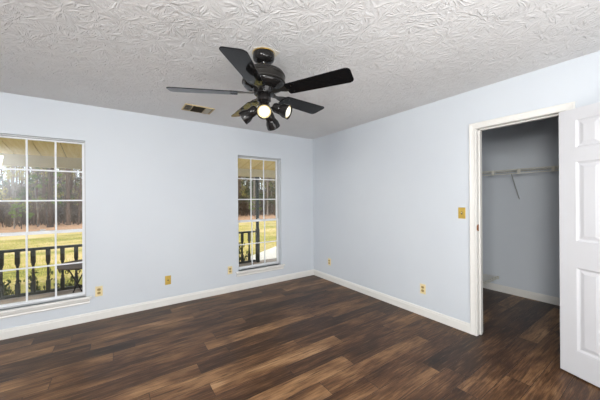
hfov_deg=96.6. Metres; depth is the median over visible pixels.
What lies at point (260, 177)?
bare tree
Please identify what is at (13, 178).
bare tree
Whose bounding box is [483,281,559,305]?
baseboard
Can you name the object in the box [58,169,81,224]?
bare tree
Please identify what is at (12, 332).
baseboard
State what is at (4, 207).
undergrowth
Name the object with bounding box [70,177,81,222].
bare tree
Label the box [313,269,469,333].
baseboard
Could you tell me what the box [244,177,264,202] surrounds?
leafy tree
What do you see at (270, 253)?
concrete path
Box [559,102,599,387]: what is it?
door
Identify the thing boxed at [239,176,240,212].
pine tree
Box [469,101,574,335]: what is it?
trim
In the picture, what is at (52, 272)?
young shrub
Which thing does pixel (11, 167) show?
bare tree
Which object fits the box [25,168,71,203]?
sapling
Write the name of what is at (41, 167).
leafy tree
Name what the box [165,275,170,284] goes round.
outlet
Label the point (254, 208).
sapling
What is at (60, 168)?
leafy tree
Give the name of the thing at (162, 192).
wall
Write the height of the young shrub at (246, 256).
0.642 m
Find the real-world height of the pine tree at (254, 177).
17.150 m
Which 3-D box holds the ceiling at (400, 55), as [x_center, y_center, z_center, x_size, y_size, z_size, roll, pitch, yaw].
[-0.736,-1.123,0.947,6.000,0.100,5.300,0,0,-35]
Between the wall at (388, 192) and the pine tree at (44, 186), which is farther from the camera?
the pine tree at (44, 186)
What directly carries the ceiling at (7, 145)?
attached to the porch roof
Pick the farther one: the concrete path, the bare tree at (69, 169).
the bare tree at (69, 169)
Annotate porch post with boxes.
[255,177,259,261]
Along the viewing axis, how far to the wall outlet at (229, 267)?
3.94 m
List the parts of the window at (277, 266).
sash, sash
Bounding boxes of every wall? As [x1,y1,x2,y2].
[0,92,313,329]
[313,51,599,322]
[482,116,559,297]
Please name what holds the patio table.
on the floor at (64, 292)
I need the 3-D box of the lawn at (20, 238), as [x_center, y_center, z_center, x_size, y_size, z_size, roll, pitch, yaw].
[3.212,1.891,18.171,200.000,0.300,14.375,0,0,-35]
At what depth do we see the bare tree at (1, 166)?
23.52 m
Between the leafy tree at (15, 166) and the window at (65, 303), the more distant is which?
the leafy tree at (15, 166)
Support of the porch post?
on the floor at (64, 292)
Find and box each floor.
[0,258,276,304]
[0,275,599,399]
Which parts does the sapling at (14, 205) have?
stem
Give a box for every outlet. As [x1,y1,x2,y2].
[95,286,102,296]
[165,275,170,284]
[228,266,231,273]
[420,283,425,294]
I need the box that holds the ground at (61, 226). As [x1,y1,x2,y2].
[0,212,275,232]
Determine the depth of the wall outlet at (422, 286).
3.10 m
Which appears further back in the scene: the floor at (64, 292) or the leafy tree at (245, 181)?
the leafy tree at (245, 181)
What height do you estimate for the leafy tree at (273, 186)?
4.353 m
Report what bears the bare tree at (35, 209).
on the ground at (61, 226)
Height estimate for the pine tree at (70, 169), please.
15.325 m
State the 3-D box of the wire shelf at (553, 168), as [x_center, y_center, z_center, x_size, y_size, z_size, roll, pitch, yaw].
[3.144,-0.200,3.272,0.312,0.396,1.930,0,0,-35]
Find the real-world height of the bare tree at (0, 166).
8.710 m
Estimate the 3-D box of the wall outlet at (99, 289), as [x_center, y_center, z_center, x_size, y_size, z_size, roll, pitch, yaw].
[-2.306,1.055,3.067,0.070,0.115,0.010,0,0,-35]
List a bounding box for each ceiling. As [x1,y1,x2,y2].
[0,0,599,138]
[0,138,274,169]
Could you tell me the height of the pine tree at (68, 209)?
18.221 m
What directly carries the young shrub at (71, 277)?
on the lawn at (20, 238)
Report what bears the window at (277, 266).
in the wall at (162, 192)
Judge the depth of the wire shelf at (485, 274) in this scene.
3.83 m
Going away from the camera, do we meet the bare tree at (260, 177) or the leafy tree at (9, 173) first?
the leafy tree at (9, 173)
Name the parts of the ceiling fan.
fan blade, fan blade, fan blade, motor, bulb, motor, bulb, fan blade, fan blade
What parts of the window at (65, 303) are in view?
sash, sash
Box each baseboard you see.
[0,269,313,339]
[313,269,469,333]
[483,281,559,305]
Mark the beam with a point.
(5, 159)
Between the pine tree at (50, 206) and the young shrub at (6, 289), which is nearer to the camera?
the young shrub at (6, 289)
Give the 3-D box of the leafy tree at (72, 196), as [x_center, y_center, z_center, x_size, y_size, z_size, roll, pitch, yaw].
[-19.250,-0.132,21.378,2.171,4.050,2.070,0,0,-28]
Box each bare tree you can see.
[0,166,42,199]
[1,166,12,202]
[1,166,19,210]
[1,167,36,196]
[4,166,40,203]
[6,168,79,224]
[41,168,77,220]
[57,169,79,221]
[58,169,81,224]
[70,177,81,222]
[260,177,267,215]
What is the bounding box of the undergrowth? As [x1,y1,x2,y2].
[0,183,274,226]
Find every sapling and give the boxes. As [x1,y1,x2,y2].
[8,198,34,228]
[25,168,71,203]
[249,197,261,209]
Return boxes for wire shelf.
[482,166,558,198]
[483,274,498,284]
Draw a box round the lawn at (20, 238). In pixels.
[0,220,275,294]
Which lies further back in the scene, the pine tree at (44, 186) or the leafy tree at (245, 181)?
the leafy tree at (245, 181)
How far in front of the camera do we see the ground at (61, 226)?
18.31 m
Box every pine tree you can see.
[42,167,46,223]
[47,168,53,227]
[66,169,70,224]
[70,169,72,211]
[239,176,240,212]
[253,177,254,215]
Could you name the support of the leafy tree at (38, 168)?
on the ground at (61, 226)
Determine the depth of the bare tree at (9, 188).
23.08 m
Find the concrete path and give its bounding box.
[251,247,275,259]
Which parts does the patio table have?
leg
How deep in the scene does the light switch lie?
2.75 m
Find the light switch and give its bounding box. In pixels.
[458,207,465,218]
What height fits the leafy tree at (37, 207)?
6.030 m
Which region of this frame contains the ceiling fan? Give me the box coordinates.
[166,46,353,130]
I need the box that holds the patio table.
[57,259,82,292]
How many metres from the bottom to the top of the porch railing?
0.755 m
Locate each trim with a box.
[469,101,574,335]
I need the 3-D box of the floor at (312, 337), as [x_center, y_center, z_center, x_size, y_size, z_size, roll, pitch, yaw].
[0.023,1.422,1.457,7.800,0.120,5.300,0,0,-35]
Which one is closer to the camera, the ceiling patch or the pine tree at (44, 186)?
the ceiling patch
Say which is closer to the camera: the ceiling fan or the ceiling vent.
the ceiling fan
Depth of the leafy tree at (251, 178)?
29.81 m
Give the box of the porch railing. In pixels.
[0,231,255,299]
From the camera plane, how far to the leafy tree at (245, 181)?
28.46 m
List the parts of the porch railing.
rail, rail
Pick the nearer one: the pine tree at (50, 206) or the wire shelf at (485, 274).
the wire shelf at (485, 274)
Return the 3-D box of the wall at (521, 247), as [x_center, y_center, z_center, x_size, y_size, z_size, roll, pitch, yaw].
[3.313,0.120,3.393,0.100,2.440,2.150,0,0,-35]
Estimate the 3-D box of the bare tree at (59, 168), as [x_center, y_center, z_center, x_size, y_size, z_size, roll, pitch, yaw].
[-21.041,-2.568,23.459,3.958,8.950,3.274,0,0,0]
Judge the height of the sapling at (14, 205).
2.001 m
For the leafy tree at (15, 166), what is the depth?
25.27 m
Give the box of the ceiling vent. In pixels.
[181,103,214,114]
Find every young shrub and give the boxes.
[4,279,20,295]
[23,268,53,290]
[54,276,73,287]
[239,246,248,261]
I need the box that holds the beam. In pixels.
[0,153,274,177]
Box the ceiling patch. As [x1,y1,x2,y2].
[252,47,279,57]
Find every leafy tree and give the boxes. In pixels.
[0,166,37,228]
[2,166,32,197]
[14,167,61,225]
[15,167,67,226]
[30,167,57,198]
[31,168,74,213]
[53,179,78,220]
[239,178,262,201]
[240,177,260,205]
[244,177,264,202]
[268,182,274,214]
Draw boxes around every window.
[0,134,91,318]
[236,156,284,276]
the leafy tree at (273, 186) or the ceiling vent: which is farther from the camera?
the leafy tree at (273, 186)

